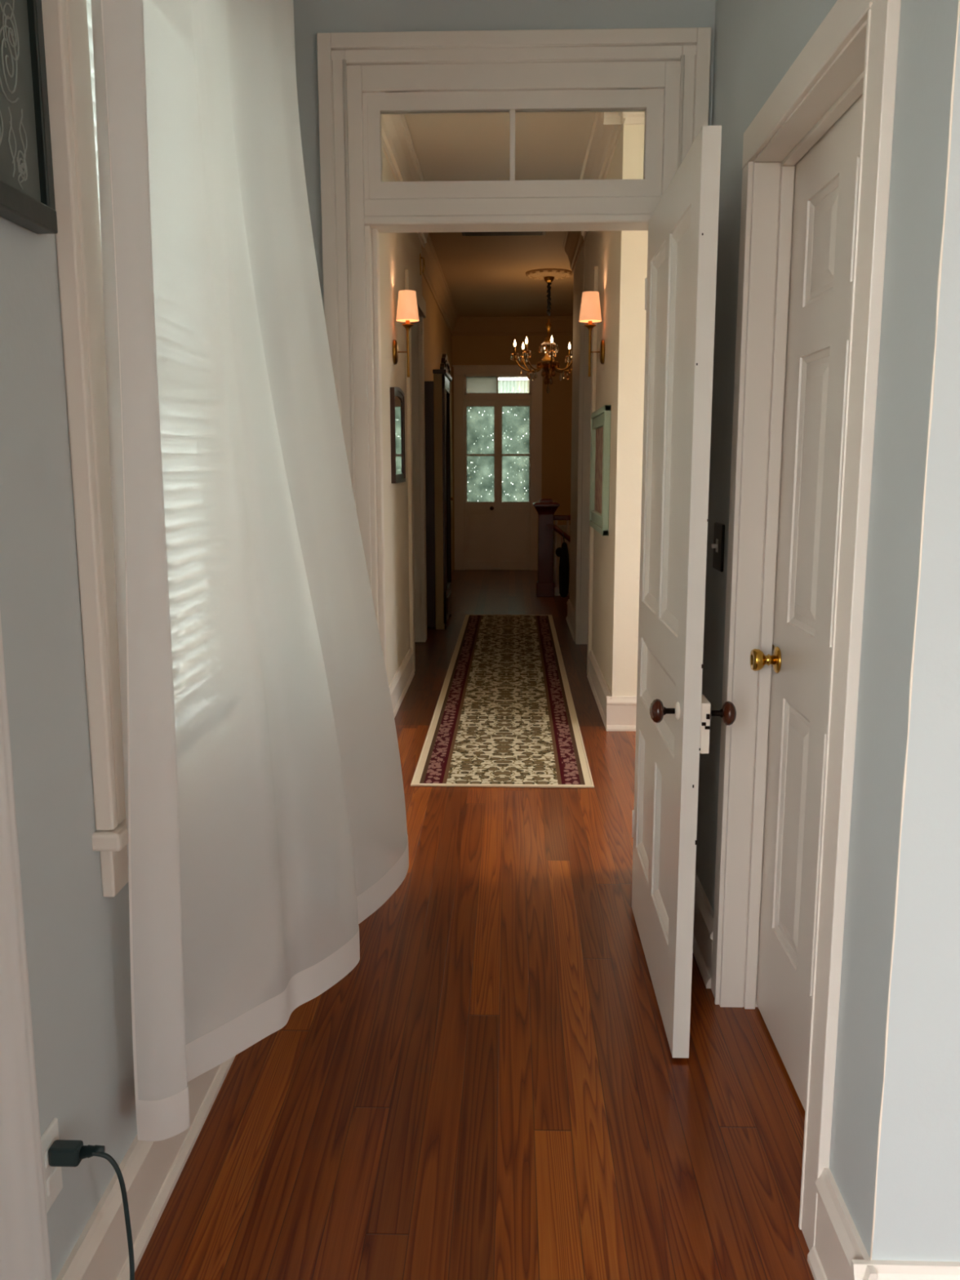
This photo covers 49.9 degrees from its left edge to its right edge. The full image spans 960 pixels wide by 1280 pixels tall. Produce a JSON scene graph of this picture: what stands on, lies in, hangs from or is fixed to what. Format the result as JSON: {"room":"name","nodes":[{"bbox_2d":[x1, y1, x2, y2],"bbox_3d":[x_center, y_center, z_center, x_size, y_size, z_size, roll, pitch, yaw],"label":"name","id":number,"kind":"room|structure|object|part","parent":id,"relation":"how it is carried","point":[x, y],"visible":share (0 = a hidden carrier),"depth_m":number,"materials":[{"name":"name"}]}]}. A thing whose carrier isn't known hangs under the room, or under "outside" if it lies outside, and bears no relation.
{"room":"hallway","nodes":[
{"label":"hallway","id":0,"kind":"room"},
{"bbox_2d":[0,612,52,1279],"bbox_3d":[-0.608,-0.206,0.764,0.089,2.850,0.861,0,10,2],"label":"door frame","id":1,"kind":"structure","parent":0,"point":[24,1249],"depth_m":1.27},
{"bbox_2d":[0,148,422,1279],"bbox_3d":[-0.722,-0.693,2.720,0.210,3.350,11.450,0,10,2],"label":"wall","id":2,"kind":"structure","parent":0,"point":[77,938],"depth_m":1.63,"materials":[{"name":"grey paint"}]},
{"bbox_2d":[0,0,57,234],"bbox_3d":[-0.654,-0.963,1.163,0.034,0.833,0.617,0,10,2],"label":"framed picture","id":3,"kind":"object","parent":2,"relation":"attached to","point":[27,192],"visible":1,"depth_m":1.45,"materials":[{"name":"black paint"}]},
{"bbox_3d":[-0.661,-0.963,1.163,0.021,0.773,0.577,0,10,2],"label":"drawing panel","id":4,"kind":"part","parent":3,"relation":"part of","materials":[{"name":"grey paper"}]},
{"bbox_2d":[40,1117,62,1213],"bbox_3d":[-0.662,0.811,1.586,0.010,0.123,0.072,0,10,2],"label":"wall outlet","id":5,"kind":"object","parent":2,"relation":"attached to","point":[53,1183],"visible":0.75,"depth_m":1.58,"materials":[{"name":"white plastic"}]},
{"bbox_2d":[44,1138,54,1168],"bbox_3d":[-0.659,0.787,1.582,0.004,0.028,0.034,0,10,2],"label":"socket","id":6,"kind":"object","parent":5,"relation":"attached to","point":[48,1143],"depth_m":1.57,"materials":[{"name":"white plastic"}]},
{"bbox_2d":[46,1167,57,1196],"bbox_3d":[-0.659,0.835,1.590,0.004,0.028,0.034,0,10,2],"label":"socket","id":7,"kind":"object","parent":5,"relation":"attached to","point":[52,1172],"depth_m":1.59,"materials":[{"name":"white plastic"}]},
{"bbox_2d":[48,1139,134,1279],"bbox_3d":[-0.517,1.018,1.412,0.112,0.429,0.510,-4,10,-22],"label":"power cord","id":8,"kind":"object","parent":5,"relation":"attached to","point":[62,1153],"visible":1,"depth_m":1.58,"materials":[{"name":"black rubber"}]},
{"bbox_2d":[41,0,128,897],"bbox_3d":[-0.719,-0.564,2.179,0.248,1.868,1.140,0,10,2],"label":"window","id":9,"kind":"structure","parent":2,"relation":"in","point":[65,26],"depth_m":1.67,"materials":[{"name":"white paint"}]},
{"bbox_2d":[86,0,101,239],"bbox_3d":[-0.701,-0.555,2.180,0.065,1.592,0.828,0,10,2],"label":"window blind","id":10,"kind":"object","parent":9,"relation":"attached to","point":[88,2],"visible":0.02,"depth_m":1.87,"materials":[{"name":"white plastic"}]},
{"bbox_3d":[-0.718,0.249,2.318,0.248,0.032,1.140,0,10,2],"label":"sill","id":11,"kind":"part","parent":9,"relation":"part of","materials":[{"name":"white paint"}]},
{"bbox_2d":[55,1055,235,1279],"bbox_3d":[-0.686,1.296,0.466,0.030,0.190,6.040,0,10,2],"label":"baseboard","id":12,"kind":"structure","parent":2,"relation":"attached to","point":[151,1171],"depth_m":1.92,"materials":[{"name":"white paint"}]},
{"bbox_2d":[390,386,405,483],"bbox_3d":[-0.496,-1.239,6.253,0.026,0.563,0.570,0,10,2],"label":"wall mirror","id":13,"kind":"object","parent":2,"relation":"attached to","point":[397,394],"visible":1,"depth_m":6.20,"materials":[{"name":"brown wood"}]},
{"bbox_3d":[-0.495,-1.239,6.253,0.001,0.463,0.470,0,10,2],"label":"glass","id":14,"kind":"part","parent":13,"relation":"part of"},
{"bbox_2d":[388,647,414,717],"bbox_3d":[-0.523,0.439,5.471,0.030,0.190,3.460,0,10,2],"label":"baseboard","id":15,"kind":"structure","parent":2,"relation":"attached to","point":[402,680],"depth_m":6.46,"materials":[{"name":"white paint"}]},
{"bbox_2d":[392,289,418,377],"bbox_3d":[-0.435,-1.805,6.099,0.153,0.490,0.144,0,10,2],"label":"wall sconce","id":16,"kind":"object","parent":2,"relation":"attached to","point":[407,309],"visible":1,"depth_m":6.04,"materials":[{"name":"white fabric"}]},
{"bbox_3d":[-0.427,-1.965,6.071,0.136,0.165,0.136,0,10,2],"label":"lamp shade","id":17,"kind":"part","parent":16,"relation":"part of","materials":[{"name":"beige fabric"}]},
{"bbox_3d":[-0.426,-1.733,6.111,0.072,0.345,0.072,0,10,2],"label":"stem","id":18,"kind":"part","parent":16,"relation":"part of","materials":[{"name":"gold metal"}]},
{"bbox_2d":[381,114,458,336],"bbox_3d":[-0.436,-3.262,8.473,0.200,0.230,10.630,0,10,2],"label":"crown molding","id":19,"kind":"structure","parent":2,"relation":"attached to","point":[397,146],"depth_m":6.53,"materials":[{"name":"white paint"}]},
{"bbox_2d":[419,253,425,275],"bbox_3d":[-0.437,-2.855,7.847,0.037,0.160,0.030,0,10,2],"label":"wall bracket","id":20,"kind":"object","parent":2,"relation":"attached to","point":[420,257],"visible":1,"depth_m":7.84,"materials":[{"name":"gold metal"}]},
{"bbox_3d":[-0.452,-2.855,7.848,0.008,0.160,0.030,0,10,2],"label":"plate","id":21,"kind":"part","parent":20,"relation":"part of","materials":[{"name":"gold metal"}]},
{"bbox_2d":[404,266,598,674],"bbox_3d":[0.123,-1.208,7.641,1.580,2.700,1.510,0,10,2],"label":"door frame","id":22,"kind":"structure","parent":2,"relation":"attached to","point":[415,382],"depth_m":8.13,"materials":[{"name":"beige paint"}]},
{"bbox_2d":[422,273,453,572],"bbox_3d":[-0.534,-2.141,11.170,0.150,3.350,5.700,0,10,2],"label":"wall","id":23,"kind":"structure","parent":0,"point":[437,335],"depth_m":10.91,"materials":[{"name":"beige paint"}]},
{"bbox_2d":[134,569,814,1279],"bbox_3d":[0.725,0.514,5.877,6.500,0.100,17.450,0,10,2],"label":"floor","id":24,"kind":"structure","parent":0,"point":[495,1089],"depth_m":2.41,"materials":[{"name":"brown wood"}]},
{"bbox_2d":[424,354,453,629],"bbox_3d":[-0.387,-1.343,9.333,0.248,2.396,0.860,0,10,2],"label":"mirror","id":25,"kind":"object","parent":24,"relation":"on","point":[437,392],"visible":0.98,"depth_m":8.99,"materials":[{"name":"brown wood"}]},
{"bbox_3d":[-0.331,-2.347,9.159,0.115,0.035,0.860,0,10,2],"label":"cornice","id":26,"kind":"part","parent":25,"relation":"part of","materials":[{"name":"brown wood"}]},
{"bbox_3d":[-0.299,-1.270,9.343,0.035,2.150,0.820,0,10,2],"label":"frame","id":27,"kind":"part","parent":25,"relation":"part of","materials":[{"name":"brown wood"}]},
{"bbox_2d":[445,391,448,584],"bbox_3d":[-0.308,-1.354,9.329,0.008,1.760,0.660,0,10,2],"label":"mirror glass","id":28,"kind":"object","parent":25,"relation":"attached to","point":[446,393],"depth_m":9.49,"materials":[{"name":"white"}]},
{"bbox_2d":[410,614,594,787],"bbox_3d":[0.188,0.213,7.309,0.833,0.010,5.344,0,10,2],"label":"runner rug","id":29,"kind":"object","parent":24,"relation":"on","point":[504,715],"visible":1,"depth_m":5.98,"materials":[{"name":"beige carpet"}]},
{"bbox_2d":[533,498,570,596],"bbox_3d":[1.560,-1.011,11.306,1.964,1.070,0.292,0,10,2],"label":"stair railing","id":30,"kind":"object","parent":24,"relation":"on","point":[549,535],"visible":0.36,"depth_m":11.27,"materials":[{"name":"brown wood"}]},
{"bbox_3d":[0.721,-0.946,11.347,0.196,0.930,0.196,0,10,2],"label":"newel post","id":31,"kind":"part","parent":30,"relation":"part of","materials":[{"name":"brown wood"}]},
{"bbox_3d":[1.176,-0.910,11.222,0.916,0.700,0.070,0,10,2],"label":"sloping handrail","id":32,"kind":"part","parent":30,"relation":"part of","materials":[{"name":"brown wood"}]},
{"bbox_3d":[1.671,-1.334,11.251,1.742,0.055,0.060,0,10,2],"label":"rail","id":33,"kind":"part","parent":30,"relation":"part of","materials":[{"name":"brown wood"}]},
{"bbox_3d":[1.672,-0.563,11.383,1.742,0.080,0.016,0,10,2],"label":"rail","id":34,"kind":"part","parent":30,"relation":"part of","materials":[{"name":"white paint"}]},
{"bbox_2d":[555,531,568,597],"bbox_3d":[0.882,-0.817,11.125,0.148,0.691,0.315,0,10,2],"label":"hanging bag","id":35,"kind":"object","parent":30,"relation":"hanging from","point":[562,552],"visible":1,"depth_m":10.98,"materials":[{"name":"black fabric"}]},
{"bbox_2d":[404,112,595,316],"bbox_3d":[0.719,-2.887,5.295,6.500,0.100,17.450,0,10,2],"label":"ceiling","id":36,"kind":"structure","parent":0,"point":[464,147],"depth_m":6.92,"materials":[{"name":"paint"}]},
{"bbox_2d":[462,231,546,235],"bbox_3d":[0.196,-3.376,8.510,0.700,0.018,0.360,0,10,2],"label":"ceiling vent","id":37,"kind":"object","parent":36,"relation":"in","point":[464,233],"visible":0.43,"depth_m":8.59,"materials":[{"name":"brown metal"}]},
{"bbox_2d":[525,268,573,279],"bbox_3d":[0.701,-3.698,10.460,0.480,0.045,0.480,0,10,2],"label":"ceiling medallion","id":38,"kind":"object","parent":36,"relation":"attached to","point":[558,273],"visible":0.93,"depth_m":10.35,"materials":[{"name":"paint"}]},
{"bbox_2d":[510,276,572,393],"bbox_3d":[0.702,-3.109,10.560,0.728,1.149,0.728,3,10,19],"label":"chandelier","id":39,"kind":"object","parent":38,"relation":"hanging from","point":[548,363],"visible":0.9,"depth_m":10.54,"materials":[{"name":"gold metal"}]},
{"bbox_3d":[0.504,-2.840,10.601,0.308,0.164,0.015,0,10,-2],"label":"arm","id":40,"kind":"part","parent":39,"relation":"part of","materials":[{"name":"gold metal"}]},
{"bbox_3d":[0.558,-2.864,10.741,0.308,0.164,0.015,9,13,43],"label":"arm","id":41,"kind":"part","parent":39,"relation":"part of","materials":[{"name":"gold metal"}]},
{"bbox_3d":[0.566,-2.817,10.464,0.015,0.164,0.308,9,13,43],"label":"arm","id":42,"kind":"part","parent":39,"relation":"part of","materials":[{"name":"gold metal"}]},
{"bbox_3d":[0.702,-2.821,10.610,0.230,0.075,0.230,0,10,2],"label":"lamp shade","id":43,"kind":"part","parent":39,"relation":"part of","materials":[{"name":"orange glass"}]},
{"bbox_3d":[0.702,-3.035,10.573,0.190,0.050,0.190,0,10,2],"label":"crown","id":44,"kind":"part","parent":39,"relation":"part of","materials":[{"name":"orange glass"}]},
{"bbox_3d":[0.708,-2.808,10.411,0.015,0.164,0.308,0,10,-2],"label":"arm","id":45,"kind":"part","parent":39,"relation":"part of","materials":[{"name":"gold metal"}]},
{"bbox_3d":[0.839,-2.866,10.749,0.015,0.164,0.308,9,13,43],"label":"arm","id":46,"kind":"part","parent":39,"relation":"part of","materials":[{"name":"gold metal"}]},
{"bbox_3d":[0.847,-2.819,10.472,0.308,0.164,0.015,9,13,43],"label":"arm","id":47,"kind":"part","parent":39,"relation":"part of","materials":[{"name":"gold metal"}]},
{"bbox_2d":[293,0,715,310],"bbox_3d":[0.994,-0.779,3.206,3.610,3.350,0.160,0,10,2],"label":"wall","id":48,"kind":"structure","parent":0,"point":[311,17],"depth_m":2.98,"materials":[{"name":"grey paint"}]},
{"bbox_2d":[362,88,664,199],"bbox_3d":[0.096,-1.470,3.043,0.880,0.320,0.051,0,10,2],"label":"window","id":49,"kind":"structure","parent":48,"relation":"in","point":[650,101],"depth_m":3.03,"materials":[{"name":"white paint"}]},
{"bbox_3d":[-0.102,-1.459,3.059,0.381,0.196,0.003,0,10,2],"label":"pane","id":50,"kind":"part","parent":49,"relation":"part of","materials":[{"name":"clear glass"}]},
{"bbox_3d":[0.295,-1.458,3.048,0.381,0.196,0.003,0,10,2],"label":"pane","id":51,"kind":"part","parent":49,"relation":"part of","materials":[{"name":"clear glass"}]},
{"bbox_2d":[316,26,711,672],"bbox_3d":[0.100,-0.445,3.273,1.130,2.672,0.195,0,10,2],"label":"door frame","id":52,"kind":"structure","parent":48,"relation":"attached to","point":[675,60],"depth_m":3.03,"materials":[{"name":"white paint"}]},
{"bbox_2d":[631,125,736,1057],"bbox_3d":[0.515,-0.103,2.786,0.198,2.140,0.891,0,10,2],"label":"door","id":53,"kind":"structure","parent":48,"relation":"in","point":[673,716],"depth_m":2.54,"materials":[{"name":"white paint"}]},
{"bbox_3d":[0.421,0.169,2.457,0.032,0.058,0.058,0,10,2],"label":"knob","id":54,"kind":"part","parent":53,"relation":"part of","materials":[{"name":"brown ceramic"}]},
{"bbox_3d":[0.587,0.173,2.433,0.032,0.058,0.058,0,10,2],"label":"knob","id":55,"kind":"part","parent":53,"relation":"part of","materials":[{"name":"brown ceramic"}]},
{"bbox_2d":[451,335,573,569],"bbox_3d":[1.129,-2.633,14.029,3.300,3.350,0.200,0,10,2],"label":"wall","id":56,"kind":"structure","parent":0,"point":[557,405],"depth_m":13.83,"materials":[{"name":"beige paint"}]},
{"bbox_2d":[464,400,501,569],"bbox_3d":[0.039,-2.093,14.038,0.497,2.284,0.101,0,10,2],"label":"door","id":57,"kind":"structure","parent":56,"relation":"in","point":[480,516],"depth_m":14.06,"materials":[{"name":"white paint"}]},
{"bbox_3d":[0.007,-2.834,13.946,0.374,0.633,0.004,0,10,2],"label":"pane","id":58,"kind":"part","parent":57,"relation":"part of","materials":[{"name":"clear glass"}]},
{"bbox_3d":[0.008,-2.194,14.056,0.374,0.618,0.004,0,10,2],"label":"pane","id":59,"kind":"part","parent":57,"relation":"part of","materials":[{"name":"clear glass"}]},
{"bbox_2d":[452,364,542,569],"bbox_3d":[0.247,-2.324,14.038,1.222,2.740,0.140,0,10,2],"label":"door frame","id":60,"kind":"structure","parent":56,"relation":"attached to","point":[459,371],"depth_m":13.93,"materials":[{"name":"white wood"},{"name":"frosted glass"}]},
{"bbox_2d":[463,374,531,395],"bbox_3d":[0.236,-3.420,13.835,0.900,0.270,0.030,0,10,2],"label":"window","id":61,"kind":"structure","parent":56,"relation":"in","point":[473,384],"depth_m":13.83,"materials":[{"name":"white paint"}]},
{"bbox_3d":[0.022,-3.423,13.840,0.412,0.219,0.004,0,10,2],"label":"pane","id":62,"kind":"part","parent":61,"relation":"part of","materials":[{"name":"beige glass"}]},
{"bbox_2d":[453,315,573,336],"bbox_3d":[1.122,-4.146,13.618,3.000,0.230,0.100,0,10,2],"label":"crown molding","id":63,"kind":"structure","parent":56,"relation":"attached to","point":[561,325],"depth_m":13.64,"materials":[{"name":"paint"}]},
{"bbox_2d":[497,379,528,392],"bbox_3d":[0.456,-3.405,13.909,0.465,0.195,0.026,0,10,2],"label":"cafe curtain","id":64,"kind":"object","parent":56,"relation":"attached to","point":[504,385],"visible":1,"depth_m":13.90,"materials":[{"name":"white fabric"}]},
{"bbox_3d":[0.458,-3.498,13.902,0.460,0.010,0.010,0,10,2],"label":"rod","id":65,"kind":"part","parent":64,"relation":"part of","materials":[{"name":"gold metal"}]},
{"bbox_2d":[498,400,530,569],"bbox_3d":[0.461,-2.097,14.058,0.446,2.284,0.035,0,10,2],"label":"door","id":66,"kind":"structure","parent":56,"relation":"in","point":[514,425],"depth_m":14.04,"materials":[{"name":"white paint"}]},
{"bbox_3d":[0.483,-2.192,14.041,0.370,0.618,0.004,0,10,2],"label":"pane","id":67,"kind":"part","parent":66,"relation":"part of","materials":[{"name":"clear glass"}]},
{"bbox_3d":[0.482,-2.832,13.932,0.370,0.633,0.004,0,10,2],"label":"pane","id":68,"kind":"part","parent":66,"relation":"part of","materials":[{"name":"clear glass"}]},
{"bbox_2d":[569,125,623,695],"bbox_3d":[0.842,-1.502,7.426,0.132,3.350,4.090,0,10,2],"label":"wall","id":69,"kind":"structure","parent":0,"point":[602,249],"depth_m":6.18,"materials":[{"name":"beige paint"}]},
{"bbox_2d":[565,599,574,640],"bbox_3d":[0.807,-0.187,9.109,0.030,0.190,1.220,0,10,2],"label":"baseboard","id":70,"kind":"structure","parent":69,"relation":"attached to","point":[570,619],"depth_m":9.11,"materials":[{"name":"white paint"}]},
{"bbox_2d":[578,291,604,377],"bbox_3d":[0.671,-1.836,6.212,0.153,0.490,0.144,0,10,2],"label":"wall sconce","id":71,"kind":"object","parent":69,"relation":"attached to","point":[590,309],"visible":1,"depth_m":6.15,"materials":[{"name":"white fabric"}]},
{"bbox_3d":[0.662,-1.765,6.224,0.072,0.345,0.072,0,10,2],"label":"stem","id":72,"kind":"part","parent":71,"relation":"part of","materials":[{"name":"gold metal"}]},
{"bbox_3d":[0.662,-1.996,6.185,0.136,0.165,0.136,0,10,2],"label":"lamp shade","id":73,"kind":"part","parent":71,"relation":"part of","materials":[{"name":"beige fabric"}]},
{"bbox_2d":[562,111,626,272],"bbox_3d":[0.725,-3.031,7.117,0.107,0.230,4.190,0,10,2],"label":"crown molding","id":74,"kind":"structure","parent":69,"relation":"attached to","point":[603,140],"depth_m":6.12,"materials":[{"name":"white paint"}]},
{"bbox_2d":[586,649,612,730],"bbox_3d":[0.730,0.281,6.375,0.030,0.190,1.450,0,10,2],"label":"baseboard","id":75,"kind":"structure","parent":69,"relation":"attached to","point":[599,687],"depth_m":6.30,"materials":[{"name":"white paint"}]},
{"bbox_2d":[589,404,610,535],"bbox_3d":[0.730,-1.038,6.321,0.034,0.730,1.010,0,10,2],"label":"framed picture","id":76,"kind":"object","parent":69,"relation":"attached to","point":[600,418],"visible":1,"depth_m":6.26,"materials":[{"name":"green paint"}]},
{"bbox_2d":[594,426,603,514],"bbox_3d":[0.743,-1.038,6.321,0.009,0.550,0.830,0,10,2],"label":"print","id":77,"kind":"object","parent":76,"relation":"attached to","point":[598,430],"depth_m":6.44},
{"bbox_2d":[612,124,648,696],"bbox_3d":[1.795,-1.163,5.438,2.145,3.350,0.125,0,10,2],"label":"wall","id":78,"kind":"structure","parent":0,"point":[634,244],"depth_m":5.42,"materials":[{"name":"beige paint"}]},
{"bbox_2d":[605,696,636,731],"bbox_3d":[1.781,0.407,5.629,2.174,0.190,0.030,0,10,2],"label":"baseboard","id":79,"kind":"structure","parent":78,"relation":"attached to","point":[621,711],"depth_m":5.66,"materials":[{"name":"white paint"}]},
{"bbox_2d":[603,111,644,124],"bbox_3d":[1.739,-2.683,5.070,2.245,0.230,0.100,0,10,2],"label":"crown molding","id":80,"kind":"structure","parent":78,"relation":"attached to","point":[609,117],"depth_m":5.15,"materials":[{"name":"white paint"}]},
{"bbox_2d":[695,0,959,1262],"bbox_3d":[2.160,-0.613,2.224,3.020,3.350,1.760,0,10,2],"label":"wall","id":81,"kind":"structure","parent":0,"point":[757,42],"depth_m":1.59,"materials":[{"name":"grey paint"}]},
{"bbox_2d":[692,871,713,988],"bbox_3d":[0.656,0.836,3.138,0.030,0.190,0.540,0,10,2],"label":"baseboard","id":82,"kind":"structure","parent":81,"relation":"attached to","point":[703,927],"depth_m":3.00,"materials":[{"name":"white paint"}]},
{"bbox_2d":[711,522,724,572],"bbox_3d":[0.655,-0.259,2.867,0.024,0.130,0.115,0,10,2],"label":"light switch","id":83,"kind":"object","parent":81,"relation":"attached to","point":[717,545],"visible":1,"depth_m":2.85,"materials":[{"name":"black plastic"}]},
{"bbox_2d":[711,0,901,1250],"bbox_3d":[0.697,-0.044,2.204,0.147,2.240,1.000,0,10,2],"label":"door frame","id":84,"kind":"structure","parent":81,"relation":"attached to","point":[852,53],"depth_m":2.15,"materials":[{"name":"white paint"}]},
{"bbox_2d":[750,93,862,1110],"bbox_3d":[0.720,-0.002,2.211,0.104,2.130,0.806,0,10,2],"label":"door","id":85,"kind":"structure","parent":81,"relation":"in","point":[826,184],"depth_m":2.34,"materials":[{"name":"white paint"}]},
{"bbox_3d":[0.706,0.050,2.570,0.055,0.056,0.056,0,10,2],"label":"knob","id":86,"kind":"part","parent":85,"relation":"part of","materials":[{"name":"gold metal"}]},
{"bbox_2d":[807,1168,876,1279],"bbox_3d":[0.615,1.071,1.764,0.030,0.190,0.248,0,10,2],"label":"baseboard","id":87,"kind":"structure","parent":81,"relation":"attached to","point":[837,1240],"depth_m":1.79,"materials":[{"name":"white paint"}]},
{"bbox_2d":[849,1259,959,1279],"bbox_3d":[2.120,1.095,1.610,3.051,0.191,0.030,0,10,2],"label":"baseboard","id":88,"kind":"structure","parent":81,"relation":"attached to","point":[885,1269],"depth_m":1.64,"materials":[{"name":"white paint"}]},
{"bbox_2d":[870,0,959,1260],"bbox_3d":[0.623,-0.561,1.387,0.006,3.152,0.004,0,10,2],"label":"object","id":89,"kind":"structure","parent":81,"relation":"attached to","point":[958,6],"depth_m":1.47,"materials":[{"name":"paint"}]},
{"bbox_3d":[-0.584,-1.890,2.064,0.116,0.050,1.653,0,10,2],"label":"curtain rod","id":90,"kind":"object","parent":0,"visible":0},
{"bbox_2d":[90,0,408,1141],"bbox_3d":[-0.412,-0.554,2.292,0.385,2.681,1.446,0,10,2],"label":"sheer curtain","id":91,"kind":"object","parent":90,"relation":"hanging from","point":[265,807],"visible":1,"depth_m":2.00,"materials":[{"name":"white fabric"}]}
]}

